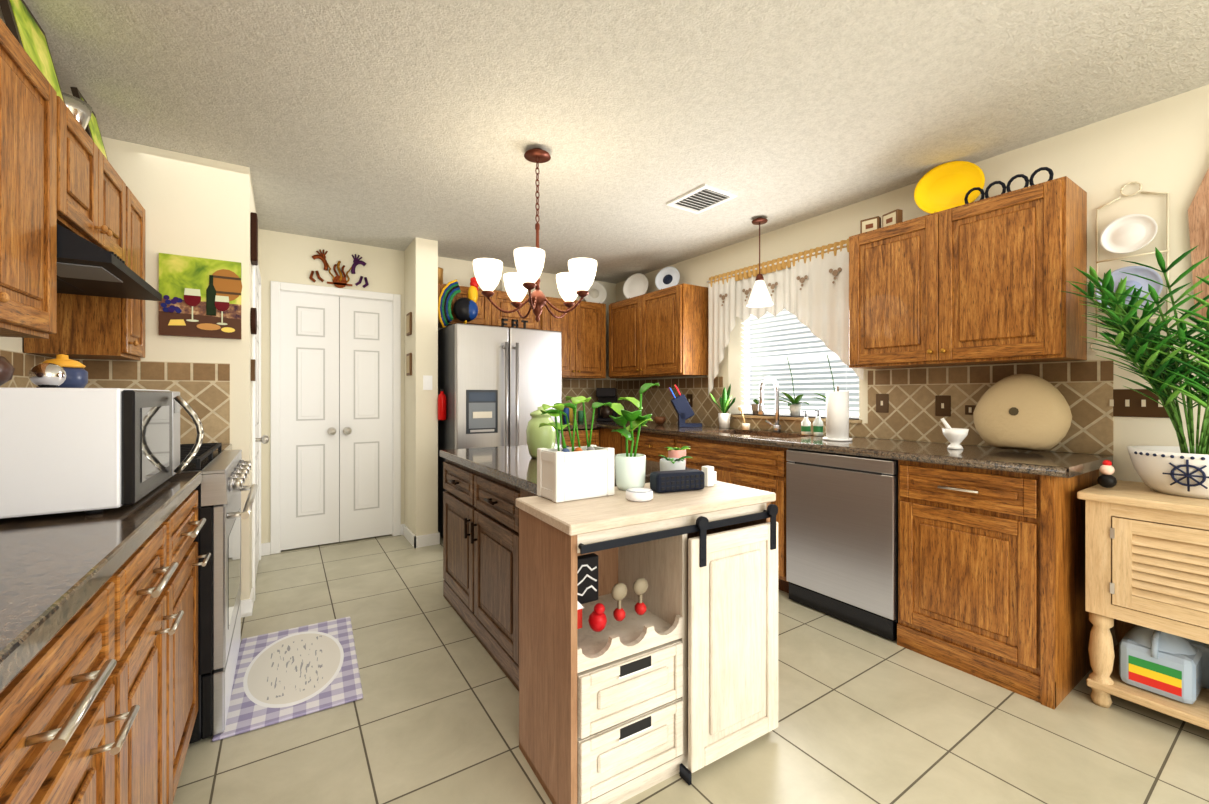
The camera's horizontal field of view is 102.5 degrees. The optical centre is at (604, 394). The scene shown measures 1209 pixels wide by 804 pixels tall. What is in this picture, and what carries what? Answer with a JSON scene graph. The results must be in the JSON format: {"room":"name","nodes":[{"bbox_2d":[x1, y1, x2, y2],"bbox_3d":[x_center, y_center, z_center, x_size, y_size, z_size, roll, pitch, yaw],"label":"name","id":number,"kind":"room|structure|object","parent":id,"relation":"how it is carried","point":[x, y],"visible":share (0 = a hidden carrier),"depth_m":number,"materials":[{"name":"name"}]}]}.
{"room":"kitchen","nodes":[
{"label":"kitchen","id":0,"kind":"room"},
{"bbox_2d":[0,337,52,357],"bbox_3d":[-0.975,-0.020,-0.229,0.120,2.440,6.090,0,0,-33],"label":"wall","id":1,"kind":"structure","parent":0,"point":[16,344],"depth_m":1.88,"materials":[{"name":"paint"}]},
{"bbox_2d":[0,18,67,345],"bbox_3d":[-1.544,-0.550,1.023,0.300,0.760,0.888,0,0,-33],"label":"upper cabinet","id":2,"kind":"object","parent":1,"relation":"attached to","point":[56,167],"depth_m":1.32,"materials":[{"name":"brown wood"}]},
{"bbox_2d":[0,0,64,102],"bbox_3d":[-1.787,-1.081,1.516,0.080,0.297,0.340,0,0,-33],"label":"print","id":3,"kind":"object","parent":2,"relation":"on","point":[24,27],"visible":0.52,"depth_m":1.49,"materials":[{"name":"green"}]},
{"bbox_2d":[24,108,131,357],"bbox_3d":[-1.998,-0.550,1.713,0.300,0.760,0.764,0,0,-33],"label":"upper cabinet","id":4,"kind":"object","parent":1,"relation":"attached to","point":[99,201],"depth_m":2.00,"materials":[{"name":"brown wood"}]},
{"bbox_2d":[62,92,92,128],"bbox_3d":[-1.970,-1.002,1.767,0.144,0.140,0.144,0,0,-33],"label":"bowl","id":5,"kind":"object","parent":4,"relation":"on","point":[80,110],"visible":0.23,"depth_m":1.76,"materials":[{"name":"silver metal"}]},
{"bbox_2d":[70,87,107,159],"bbox_3d":[-2.087,-1.061,1.978,0.072,0.258,0.220,0,0,-33],"label":"print","id":6,"kind":"object","parent":4,"relation":"on","point":[92,130],"visible":0.5,"depth_m":1.96,"materials":[{"name":"green"}]},
{"bbox_2d":[57,224,161,300],"bbox_3d":[-1.947,-0.482,1.747,0.408,0.132,0.756,0,0,-33],"label":"range hood","id":7,"kind":"object","parent":4,"relation":"attached to","point":[86,267],"visible":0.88,"depth_m":1.68,"materials":[{"name":"black metal"}]},
{"bbox_2d":[88,136,223,362],"bbox_3d":[-2.326,-0.020,2.473,0.600,2.440,0.150,0,0,-33],"label":"wall","id":8,"kind":"structure","parent":0,"point":[196,206],"depth_m":2.47,"materials":[{"name":"paint"}]},
{"bbox_2d":[69,193,144,360],"bbox_3d":[-2.306,-0.550,2.179,0.300,0.760,0.354,0,0,-33],"label":"upper cabinet","id":9,"kind":"object","parent":8,"relation":"attached to","point":[138,212],"depth_m":2.29,"materials":[{"name":"brown wood"}]},
{"bbox_2d":[0,349,229,443],"bbox_3d":[-0.736,0.045,0.095,0.634,0.427,5.569,0,0,-33],"label":"backsplash","id":10,"kind":"structure","parent":8,"relation":"attached to","point":[203,389],"depth_m":2.48,"materials":[{"name":"brown tile"}]},
{"bbox_2d":[159,253,241,338],"bbox_3d":[-2.089,-0.505,2.518,0.335,0.410,0.031,0,0,-33],"label":"painting","id":11,"kind":"object","parent":8,"relation":"attached to","point":[201,297],"visible":1,"depth_m":2.51,"materials":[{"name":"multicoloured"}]},
{"bbox_2d":[224,162,258,599],"bbox_3d":[-2.306,-0.020,3.097,0.120,2.440,1.170,0,0,-33],"label":"wall","id":12,"kind":"structure","parent":0,"point":[239,202],"depth_m":2.63,"materials":[{"name":"paint"}]},
{"bbox_2d":[250,212,257,380],"bbox_3d":[-1.992,-0.550,2.759,0.029,0.940,0.150,0,0,-33],"label":"wall art","id":13,"kind":"object","parent":12,"relation":"attached to","point":[254,260],"visible":0.98,"depth_m":2.71,"materials":[{"name":"brown metal"}]},
{"bbox_2d":[252,265,268,600],"bbox_3d":[-2.307,0.170,3.174,0.202,2.060,0.900,0,0,-33],"label":"hall door","id":14,"kind":"structure","parent":12,"relation":"in","point":[257,439],"depth_m":3.11,"materials":[{"name":"white paint"}]},
{"bbox_2d":[259,229,615,542],"bbox_3d":[-1.187,-0.020,4.344,3.360,2.440,0.560,0,0,-33],"label":"wall","id":15,"kind":"structure","parent":0,"point":[409,274],"depth_m":3.88,"materials":[{"name":"paint"}]},
{"bbox_2d":[270,281,400,553],"bbox_3d":[-2.151,0.170,3.935,0.920,2.060,0.182,0,0,-33],"label":"pantry door","id":16,"kind":"structure","parent":15,"relation":"in","point":[335,417],"depth_m":3.90,"materials":[{"name":"white paint"}]},
{"bbox_2d":[309,249,368,287],"bbox_3d":[-2.129,-1.005,3.900,0.422,0.290,0.032,0,0,-33],"label":"wall art","id":17,"kind":"object","parent":15,"relation":"attached to","point":[339,281],"visible":1,"depth_m":3.89,"materials":[{"name":"gold metal"}]},
{"bbox_2d":[241,524,439,617],"bbox_3d":[-1.792,1.155,3.429,1.302,0.090,1.182,0,0,-33],"label":"baseboard","id":18,"kind":"structure","parent":15,"relation":"attached to","point":[247,605],"depth_m":3.81,"materials":[{"name":"white paint"}]},
{"bbox_2d":[406,312,411,335],"bbox_3d":[-1.602,-0.580,3.975,0.017,0.180,0.140,0,0,-33],"label":"picture frame","id":19,"kind":"object","parent":15,"relation":"attached to","point":[409,316],"depth_m":3.94,"materials":[{"name":"brown wood"}]},
{"bbox_2d":[406,353,411,375],"bbox_3d":[-1.602,-0.250,3.975,0.017,0.180,0.140,0,0,-33],"label":"picture frame","id":20,"kind":"object","parent":15,"relation":"attached to","point":[408,356],"depth_m":3.95,"materials":[{"name":"brown wood"}]},
{"bbox_2d":[423,375,431,389],"bbox_3d":[-1.405,-0.098,3.857,0.070,0.115,0.012,0,0,-33],"label":"light switch","id":21,"kind":"object","parent":15,"relation":"attached to","point":[427,382],"depth_m":3.85,"materials":[{"name":"white plastic"}]},
{"bbox_2d":[438,389,445,419],"bbox_3d":[-1.303,0.075,3.888,0.068,0.250,0.072,0,0,-33],"label":"fire extinguisher","id":22,"kind":"object","parent":15,"relation":"attached to","point":[441,405],"visible":0.98,"depth_m":3.86,"materials":[{"name":"red metal"}]},
{"bbox_2d":[438,283,493,327],"bbox_3d":[-1.287,-0.765,4.269,0.483,0.330,0.325,0,0,-33],"label":"upper cabinet","id":23,"kind":"object","parent":15,"relation":"attached to","point":[485,316],"depth_m":4.21,"materials":[{"name":"brown wood"}]},
{"bbox_2d":[438,267,442,283],"bbox_3d":[-1.471,-1.017,4.229,0.124,0.170,0.124,0,0,-33],"label":"canister","id":24,"kind":"object","parent":23,"relation":"on","point":[440,275],"visible":0.21,"depth_m":4.20,"materials":[{"name":"brown"}]},
{"bbox_2d":[494,290,541,329],"bbox_3d":[-0.884,-0.765,4.535,0.482,0.330,0.325,0,0,-33],"label":"upper cabinet","id":25,"kind":"object","parent":15,"relation":"attached to","point":[502,300],"depth_m":4.37,"materials":[{"name":"brown wood"}]},
{"bbox_2d":[494,280,501,290],"bbox_3d":[-1.015,-1.002,4.482,0.140,0.140,0.138,0,0,-33],"label":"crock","id":26,"kind":"object","parent":25,"relation":"on","point":[498,287],"visible":0.1,"depth_m":4.44,"materials":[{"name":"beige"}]},
{"bbox_2d":[526,378,615,422],"bbox_3d":[-0.324,0.050,5.099,1.068,0.436,0.008,0,0,-33],"label":"backsplash","id":27,"kind":"structure","parent":15,"relation":"attached to","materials":[{"name":"brown tile"}]},
{"bbox_2d":[542,297,605,378],"bbox_3d":[-0.373,-0.550,4.872,0.738,0.760,0.325,0,0,-33],"label":"upper cabinet","id":28,"kind":"object","parent":15,"relation":"attached to","point":[581,326],"depth_m":4.79,"materials":[{"name":"brown wood"}]},
{"bbox_2d":[584,281,606,302],"bbox_3d":[-0.121,-1.068,5.110,0.260,0.270,0.157,0,0,-33],"label":"plate","id":29,"kind":"object","parent":28,"relation":"on","point":[597,291],"visible":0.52,"depth_m":5.10,"materials":[{"name":"white ceramic"}]},
{"bbox_2d":[0,0,1208,283],"bbox_3d":[0.479,-1.270,1.418,4.320,0.060,7.240,0,0,-33],"label":"ceiling","id":30,"kind":"structure","parent":0,"point":[396,124],"depth_m":2.02,"materials":[{"name":"white paint"}]},
{"bbox_2d":[473,148,596,321],"bbox_3d":[-0.353,-0.804,2.475,0.610,0.872,0.592,0,0,-33],"label":"chandelier","id":31,"kind":"object","parent":30,"relation":"hanging from","point":[575,281],"visible":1,"depth_m":2.37,"materials":[{"name":"white glass"}]},
{"bbox_2d":[666,184,737,213],"bbox_3d":[0.612,-1.231,3.069,0.280,0.016,0.350,0,0,-33],"label":"ceiling vent","id":32,"kind":"object","parent":30,"relation":"in","point":[702,198],"visible":1,"depth_m":3.05,"materials":[{"name":"white metal"}]},
{"bbox_2d":[747,217,772,306],"bbox_3d":[1.088,-0.935,3.400,0.180,0.610,0.180,0,0,-33],"label":"pendant light","id":33,"kind":"object","parent":30,"relation":"hanging from","point":[759,296],"visible":1,"depth_m":3.37,"materials":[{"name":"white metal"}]},
{"bbox_2d":[173,534,1208,803],"bbox_3d":[0.479,1.230,1.418,4.320,0.060,7.240,0,0,-33],"label":"floor","id":34,"kind":"structure","parent":0,"point":[865,716],"depth_m":1.72,"materials":[{"name":"tile"}]},
{"bbox_2d":[0,555,131,803],"bbox_3d":[-0.963,0.750,0.443,0.631,0.900,0.560,0,0,-33],"label":"base cabinet","id":35,"kind":"object","parent":34,"relation":"on","point":[98,658],"depth_m":0.68,"materials":[{"name":"brown wood"}]},
{"bbox_2d":[0,471,201,682],"bbox_3d":[-0.890,0.280,0.340,0.641,0.040,2.748,0,0,-33],"label":"countertop","id":36,"kind":"structure","parent":35,"relation":"on","point":[50,563],"depth_m":0.78,"materials":[{"name":"grey stone"}]},
{"bbox_2d":[0,388,203,518],"bbox_3d":[-1.372,0.122,1.197,0.567,0.274,0.571,0,0,-33],"label":"microwave","id":37,"kind":"object","parent":36,"relation":"on","point":[86,450],"visible":1,"depth_m":1.03,"materials":[{"name":"white metal"}]},
{"bbox_2d":[0,356,14,385],"bbox_3d":[-1.409,-0.067,1.083,0.130,0.100,0.171,0,0,-33],"label":"teapot","id":38,"kind":"object","parent":37,"relation":"on","point":[7,368],"visible":1,"depth_m":1.09,"materials":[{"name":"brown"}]},
{"bbox_2d":[29,363,66,387],"bbox_3d":[-1.408,-0.049,1.228,0.064,0.065,0.064,0,0,-33],"label":"ball","id":39,"kind":"object","parent":37,"relation":"on","point":[46,375],"visible":0.92,"depth_m":1.21,"materials":[{"name":"silver metal"}]},
{"bbox_2d":[39,354,87,387],"bbox_3d":[-1.519,-0.066,1.358,0.100,0.098,0.100,0,0,-33],"label":"sugar pot","id":40,"kind":"object","parent":37,"relation":"on","point":[76,374],"visible":0.65,"depth_m":1.35,"materials":[{"name":"blue ceramic"}]},
{"bbox_2d":[132,507,175,803],"bbox_3d":[-1.239,0.750,0.860,0.631,0.900,0.440,0,0,-33],"label":"base cabinet","id":41,"kind":"object","parent":34,"relation":"on","point":[153,562],"depth_m":1.10,"materials":[{"name":"brown wood"}]},
{"bbox_2d":[176,479,203,789],"bbox_3d":[-1.505,0.750,1.264,0.631,0.900,0.528,0,0,-33],"label":"base cabinet","id":42,"kind":"object","parent":34,"relation":"on","point":[188,526],"depth_m":1.46,"materials":[{"name":"brown wood"}]},
{"bbox_2d":[180,443,257,743],"bbox_3d":[-1.800,0.711,1.844,0.761,0.977,0.758,0,0,-33],"label":"stove","id":43,"kind":"object","parent":34,"relation":"on","point":[220,487],"visible":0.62,"depth_m":1.70,"materials":[{"name":"silver metal"}]},
{"bbox_2d":[215,444,231,450],"bbox_3d":[-2.164,0.730,2.273,0.641,0.940,0.354,0,0,-33],"label":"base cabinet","id":44,"kind":"object","parent":34,"relation":"on","point":[226,446],"visible":0.02,"depth_m":2.45,"materials":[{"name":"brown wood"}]},
{"bbox_2d":[212,616,362,741],"bbox_3d":[-1.360,1.193,2.139,0.470,0.011,0.810,0,0,-31],"label":"floor mat","id":45,"kind":"object","parent":34,"relation":"on","point":[286,675],"visible":0.88,"depth_m":2.05,"materials":[{"name":"purple fabric"}]},
{"bbox_2d":[438,323,561,537],"bbox_3d":[-0.929,0.325,4.213,0.912,1.749,0.793,0,0,-33],"label":"refrigerator","id":46,"kind":"object","parent":34,"relation":"on","point":[498,385],"visible":0.56,"depth_m":3.88,"materials":[{"name":"grey metal"}]},
{"bbox_2d":[438,277,479,327],"bbox_3d":[-1.188,-0.769,4.007,0.362,0.441,0.130,0,0,-33],"label":"rooster","id":47,"kind":"object","parent":46,"relation":"on","point":[465,309],"visible":0.94,"depth_m":3.97,"materials":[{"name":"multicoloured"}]},
{"bbox_2d":[501,318,527,328],"bbox_3d":[-0.763,-0.597,4.132,0.235,0.090,0.020,0,0,-33],"label":"fridge top letters","id":48,"kind":"object","parent":46,"relation":"on","point":[512,323],"visible":0.73,"depth_m":4.12,"materials":[{"name":"black wood"}]},
{"bbox_2d":[440,456,649,690],"bbox_3d":[-0.297,0.784,2.494,0.749,0.832,1.390,0,0,-33],"label":"kitchen island","id":49,"kind":"object","parent":34,"relation":"on","point":[484,487],"depth_m":2.27,"materials":[{"name":"brown wood"}]},
{"bbox_2d":[439,444,697,491],"bbox_3d":[-0.284,0.348,2.520,0.760,0.039,1.400,0,0,-33],"label":"island countertop","id":50,"kind":"structure","parent":49,"relation":"on","point":[514,463],"depth_m":2.37,"materials":[{"name":"grey stone"}]},
{"bbox_2d":[526,406,555,458],"bbox_3d":[-0.331,0.193,2.537,0.156,0.268,0.156,0,0,-33],"label":"jar","id":51,"kind":"object","parent":50,"relation":"on","point":[537,436],"visible":0.71,"depth_m":2.48,"materials":[{"name":"green ceramic"}]},
{"bbox_2d":[665,446,689,466],"bbox_3d":[0.323,0.278,2.174,0.118,0.096,0.123,0,0,-33],"label":"potted plant","id":52,"kind":"object","parent":50,"relation":"on","point":[675,452],"visible":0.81,"depth_m":2.13,"materials":[{"name":"pink"}]},
{"bbox_2d":[563,429,598,446],"bbox_3d":[-0.395,0.762,4.659,0.462,0.875,0.657,0,0,-33],"label":"base cabinet","id":53,"kind":"object","parent":34,"relation":"on","point":[594,437],"visible":0.21,"depth_m":4.44,"materials":[{"name":"brown wood"}]},
{"bbox_2d":[516,481,777,803],"bbox_3d":[0.165,0.775,1.677,0.842,0.850,0.464,0,0,-33],"label":"cart","id":54,"kind":"object","parent":34,"relation":"on","point":[648,644],"visible":1,"depth_m":1.51,"materials":[{"name":"beige wood"}]},
{"bbox_2d":[537,396,613,502],"bbox_3d":[-0.108,0.176,1.727,0.343,0.345,0.228,0,0,-33],"label":"planter box","id":55,"kind":"object","parent":54,"relation":"on","point":[564,473],"visible":1,"depth_m":1.64,"materials":[{"name":"white ceramic"}]},
{"bbox_2d":[604,383,659,490],"bbox_3d":[0.106,0.151,1.831,0.219,0.395,0.260,0,0,-33],"label":"pot plant","id":56,"kind":"object","parent":54,"relation":"on","point":[630,469],"visible":0.98,"depth_m":1.77,"materials":[{"name":"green plant"}]},
{"bbox_2d":[626,487,652,501],"bbox_3d":[0.116,0.332,1.622,0.092,0.032,0.092,0,0,-33],"label":"puck","id":57,"kind":"object","parent":54,"relation":"on","point":[638,494],"visible":1,"depth_m":1.59,"materials":[{"name":"white plastic"}]},
{"bbox_2d":[658,455,691,470],"bbox_3d":[0.285,0.296,1.955,0.132,0.105,0.169,0,0,-33],"label":"succulent","id":58,"kind":"object","parent":54,"relation":"on","point":[668,464],"visible":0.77,"depth_m":1.91,"materials":[{"name":"white ceramic"}]},
{"bbox_2d":[650,469,704,492],"bbox_3d":[0.267,0.314,1.774,0.200,0.070,0.072,0,0,-21],"label":"speaker","id":59,"kind":"object","parent":54,"relation":"on","point":[676,480],"visible":1,"depth_m":1.74},
{"bbox_2d":[702,466,716,486],"bbox_3d":[0.406,0.311,1.882,0.076,0.075,0.061,0,0,-33],"label":"candle holders","id":60,"kind":"object","parent":54,"relation":"on","point":[710,473],"visible":0.92,"depth_m":1.85,"materials":[{"name":"white"}]},
{"bbox_2d":[562,420,1112,708],"bbox_3d":[0.748,0.735,3.478,1.072,0.930,3.873,0,0,-33],"label":"base cabinet","id":61,"kind":"object","parent":34,"relation":"on","point":[991,564],"visible":0.67,"depth_m":2.08,"materials":[{"name":"brown wood"}]},
{"bbox_2d":[563,407,571,421],"bbox_3d":[-0.381,0.199,4.839,0.058,0.140,0.058,0,0,42],"label":"canister","id":62,"kind":"object","parent":61,"relation":"on","point":[568,411],"depth_m":4.83,"materials":[{"name":"multicoloured"}]},
{"bbox_2d":[578,411,583,421],"bbox_3d":[-0.240,0.213,4.932,0.058,0.110,0.058,0,0,42],"label":"canister","id":63,"kind":"object","parent":61,"relation":"on","point":[580,413],"depth_m":4.91,"materials":[{"name":"green"}]},
{"bbox_2d":[596,388,616,420],"bbox_3d":[0.026,0.099,5.048,0.200,0.340,0.220,0,0,7],"label":"coffee maker","id":64,"kind":"object","parent":61,"relation":"on","point":[605,395],"visible":0.83,"depth_m":4.95,"materials":[{"name":"black plastic"}]},
{"bbox_2d":[654,416,665,424],"bbox_3d":[0.505,0.234,4.430,0.110,0.070,0.110,0,0,-33],"label":"bowl","id":65,"kind":"object","parent":61,"relation":"on","point":[658,420],"visible":0.96,"depth_m":4.39,"materials":[{"name":"brown"}]},
{"bbox_2d":[668,385,701,426],"bbox_3d":[0.679,0.091,4.097,0.272,0.355,0.110,0,0,2],"label":"knife block","id":66,"kind":"object","parent":61,"relation":"on","point":[682,407],"visible":1,"depth_m":4.05,"materials":[{"name":"blue plastic"}]},
{"bbox_2d":[710,384,734,427],"bbox_3d":[0.970,0.088,3.929,0.177,0.363,0.148,0,0,-33],"label":"plant","id":67,"kind":"object","parent":61,"relation":"on","point":[724,416],"visible":0.98,"depth_m":3.92,"materials":[{"name":"green plant"}]},
{"bbox_2d":[738,406,749,429],"bbox_3d":[1.080,0.175,3.745,0.074,0.187,0.083,0,0,-33],"label":"dish brush","id":68,"kind":"object","parent":61,"relation":"on","point":[745,426],"visible":0.98,"depth_m":3.73,"materials":[{"name":"beige"}]},
{"bbox_2d":[758,376,780,431],"bbox_3d":[1.167,0.067,3.523,0.224,0.404,0.129,0,0,-33],"label":"faucet","id":69,"kind":"object","parent":61,"relation":"on","point":[777,427],"visible":1,"depth_m":3.51,"materials":[{"name":"silver metal"}]},
{"bbox_2d":[801,411,810,434],"bbox_3d":[1.356,0.187,3.266,0.061,0.164,0.059,0,0,-33],"label":"soap bottle","id":70,"kind":"object","parent":61,"relation":"on","point":[805,426],"visible":1,"depth_m":3.25,"materials":[{"name":"white plastic"}]},
{"bbox_2d":[813,410,822,435],"bbox_3d":[1.405,0.182,3.191,0.061,0.174,0.059,0,0,-33],"label":"soap bottle","id":71,"kind":"object","parent":61,"relation":"on","point":[818,426],"visible":1,"depth_m":3.17,"materials":[{"name":"white"}]},
{"bbox_2d":[823,386,851,440],"bbox_3d":[1.393,0.108,2.901,0.160,0.320,0.160,0,0,-33],"label":"paper towel","id":72,"kind":"object","parent":61,"relation":"on","point":[837,414],"visible":1,"depth_m":2.85,"materials":[{"name":"white paper"}]},
{"bbox_2d":[941,418,968,448],"bbox_3d":[1.754,0.191,2.427,0.112,0.154,0.112,0,0,-33],"label":"mortar","id":73,"kind":"object","parent":61,"relation":"on","point":[955,437],"visible":1,"depth_m":2.40,"materials":[{"name":"white ceramic"}]},
{"bbox_2d":[973,374,1071,451],"bbox_3d":[1.980,0.081,2.311,0.190,0.367,0.368,0,0,-33],"label":"cutting board","id":74,"kind":"object","parent":61,"relation":"on","point":[1029,412],"visible":1,"depth_m":2.25,"materials":[{"name":"brown wood"}]},
{"bbox_2d":[786,449,897,640],"bbox_3d":[1.478,0.757,2.747,0.608,0.885,0.604,0,0,-33],"label":"dishwasher","id":75,"kind":"object","parent":34,"relation":"on","point":[841,536],"visible":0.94,"depth_m":2.53,"materials":[{"name":"silver metal"}]},
{"bbox_2d":[1077,480,1208,729],"bbox_3d":[2.297,0.787,1.649,0.501,0.824,0.905,0,0,-33],"label":"sideboard","id":76,"kind":"object","parent":34,"relation":"on","point":[1146,556],"visible":0.83,"depth_m":1.77,"materials":[{"name":"beige wood"}]},
{"bbox_2d":[1097,460,1116,487],"bbox_3d":[1.998,0.314,1.929,0.056,0.112,0.053,0,0,-33],"label":"figurine","id":77,"kind":"object","parent":76,"relation":"on","point":[1106,479],"visible":1,"depth_m":1.92,"materials":[{"name":"black"}]},
{"bbox_2d":[1061,246,1208,498],"bbox_3d":[2.179,-0.076,1.676,0.587,0.899,0.891,0,0,-33],"label":"planter","id":78,"kind":"object","parent":76,"relation":"on","point":[1182,469],"visible":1,"depth_m":1.77,"materials":[{"name":"white"}]},
{"bbox_2d":[1119,625,1201,703],"bbox_3d":[2.094,0.977,1.830,0.200,0.254,0.190,0,0,-33],"label":"case","id":79,"kind":"object","parent":76,"relation":"in","point":[1168,665],"visible":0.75,"depth_m":1.77,"materials":[{"name":"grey plastic"}]},
{"bbox_2d":[1186,638,1208,688],"bbox_3d":[2.268,0.977,1.920,0.200,0.254,0.190,0,0,-33],"label":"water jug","id":80,"kind":"object","parent":76,"relation":"in","point":[1203,648],"visible":0.1,"depth_m":1.81,"materials":[{"name":"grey plastic"}]},
{"bbox_2d":[616,85,1208,645],"bbox_3d":[2.219,-0.065,2.565,0.430,2.530,7.240,0,0,-33],"label":"wall","id":81,"kind":"structure","parent":0,"point":[1160,145],"depth_m":2.20,"materials":[{"name":"paint"}]},
{"bbox_2d":[609,283,707,378],"bbox_3d":[0.460,-0.550,4.565,0.356,0.760,1.095,0,0,-33],"label":"upper cabinet","id":82,"kind":"object","parent":81,"relation":"attached to","point":[662,333],"visible":1,"depth_m":4.25,"materials":[{"name":"brown wood"}]},
{"bbox_2d":[623,273,647,298],"bbox_3d":[0.325,-1.073,4.823,0.182,0.279,0.253,0,0,-33],"label":"plate","id":83,"kind":"object","parent":82,"relation":"on","point":[635,285],"visible":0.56,"depth_m":4.83,"materials":[{"name":"white ceramic"}]},
{"bbox_2d":[655,266,679,289],"bbox_3d":[0.592,-1.053,4.424,0.170,0.240,0.217,0,0,-33],"label":"plate","id":84,"kind":"object","parent":82,"relation":"on","point":[666,277],"visible":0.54,"depth_m":4.42,"materials":[{"name":"white ceramic"}]},
{"bbox_2d":[751,399,763,414],"bbox_3d":[1.229,0.095,3.867,0.101,0.128,0.114,0,0,-33],"label":"succulent","id":85,"kind":"object","parent":81,"relation":"on","point":[755,408],"visible":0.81,"depth_m":3.85,"materials":[{"name":"green plant"}]},
{"bbox_2d":[707,238,862,394],"bbox_3d":[1.262,-0.487,3.587,0.044,1.035,1.380,0,0,-33],"label":"curtain valance","id":86,"kind":"object","parent":81,"relation":"attached to","point":[809,289],"visible":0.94,"depth_m":3.43,"materials":[{"name":"white fabric"}]},
{"bbox_2d":[763,357,808,416],"bbox_3d":[1.349,-0.067,3.558,0.224,0.452,0.376,0,0,-33],"label":"orchid","id":87,"kind":"object","parent":81,"relation":"on","point":[794,405],"visible":0.98,"depth_m":3.56,"materials":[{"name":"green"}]},
{"bbox_2d":[740,311,858,418],"bbox_3d":[1.470,-0.285,3.665,0.060,0.886,1.092,0,0,-33],"label":"window blinds","id":88,"kind":"object","parent":81,"relation":"attached to","point":[812,414],"visible":0.44,"depth_m":3.74,"materials":[{"name":"white plastic"}]},
{"bbox_2d":[811,355,849,407],"bbox_3d":[1.535,-0.062,3.279,0.218,0.442,0.331,0,0,-33],"label":"orchid","id":89,"kind":"object","parent":81,"relation":"on","point":[824,400],"visible":0.15,"depth_m":3.33,"materials":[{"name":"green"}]},
{"bbox_2d":[616,360,1112,455],"bbox_3d":[1.195,0.056,3.774,0.008,0.427,3.875,0,0,-33],"label":"backsplash","id":90,"kind":"structure","parent":81,"relation":"attached to","point":[1085,388],"depth_m":2.75,"materials":[{"name":"brown tile"}]},
{"bbox_2d":[687,394,692,406],"bbox_3d":[0.770,0.050,4.401,0.010,0.115,0.075,0,0,-33],"label":"outlet","id":91,"kind":"object","parent":90,"relation":"attached to","point":[689,396],"depth_m":4.39,"materials":[{"name":"brown plastic"}]},
{"bbox_2d":[876,394,888,412],"bbox_3d":[1.706,0.050,2.982,0.010,0.115,0.075,0,0,-33],"label":"outlet","id":92,"kind":"object","parent":90,"relation":"attached to","point":[882,400],"depth_m":2.98,"materials":[{"name":"brown plastic"}]},
{"bbox_2d":[935,395,950,415],"bbox_3d":[1.888,0.060,2.706,0.010,0.115,0.075,0,0,-33],"label":"outlet","id":93,"kind":"object","parent":90,"relation":"attached to","point":[942,405],"depth_m":2.70,"materials":[{"name":"brown plastic"}]},
{"bbox_2d":[965,405,975,414],"bbox_3d":[1.960,0.080,2.598,0.010,0.050,0.050,0,0,-33],"label":"outlet","id":94,"kind":"object","parent":90,"relation":"attached to","point":[969,409],"depth_m":2.60,"materials":[{"name":"brown plastic"}]},
{"bbox_2d":[849,176,1086,368],"bbox_3d":[1.805,-0.545,2.526,0.356,0.770,0.950,0,0,-33],"label":"upper cabinet","id":95,"kind":"object","parent":81,"relation":"attached to","point":[982,282],"visible":1,"depth_m":2.31,"materials":[{"name":"brown wood"}]},
{"bbox_2d":[860,216,879,233],"bbox_3d":[1.545,-0.977,2.815,0.044,0.090,0.101,0,0,-42],"label":"block","id":96,"kind":"object","parent":95,"relation":"on","point":[870,224],"depth_m":2.80,"materials":[{"name":"brown wood"}]},
{"bbox_2d":[880,209,902,227],"bbox_3d":[1.610,-0.977,2.715,0.042,0.090,0.100,0,0,-18],"label":"block","id":97,"kind":"object","parent":95,"relation":"on","point":[888,219],"depth_m":2.69,"materials":[{"name":"brown"}]},
{"bbox_2d":[914,161,984,213],"bbox_3d":[1.821,-1.084,2.555,0.173,0.302,0.288,0,0,-33],"label":"plate","id":98,"kind":"object","parent":95,"relation":"on","point":[945,186],"visible":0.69,"depth_m":2.55,"materials":[{"name":"yellow ceramic"}]},
{"bbox_2d":[964,167,1053,203],"bbox_3d":[1.906,-0.982,2.305,0.024,0.098,0.350,0,0,-33],"label":"decor","id":99,"kind":"object","parent":95,"relation":"on","point":[1026,179],"visible":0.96,"depth_m":2.29,"materials":[{"name":"black metal"}]},
{"bbox_2d":[1090,181,1174,352],"bbox_3d":[2.255,-0.559,2.086,0.082,0.734,0.257,0,0,-33],"label":"plate rack","id":100,"kind":"object","parent":81,"relation":"attached to","point":[1128,233],"visible":0.6,"depth_m":2.07,"materials":[{"name":"beige metal"}]},
{"bbox_2d":[1110,389,1168,417],"bbox_3d":[2.298,0.035,2.099,0.012,0.120,0.195,0,0,-33],"label":"switch plate","id":101,"kind":"object","parent":81,"relation":"attached to","point":[1127,403],"visible":0.75,"depth_m":2.10,"materials":[{"name":"brown plastic"}]},
{"bbox_2d":[1188,168,1208,319],"bbox_3d":[2.440,-0.700,1.873,0.020,0.800,0.240,0,0,-33],"label":"board","id":102,"kind":"object","parent":81,"relation":"attached to","point":[1198,214],"visible":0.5,"depth_m":1.94,"materials":[{"name":"brown wood"}]}
]}

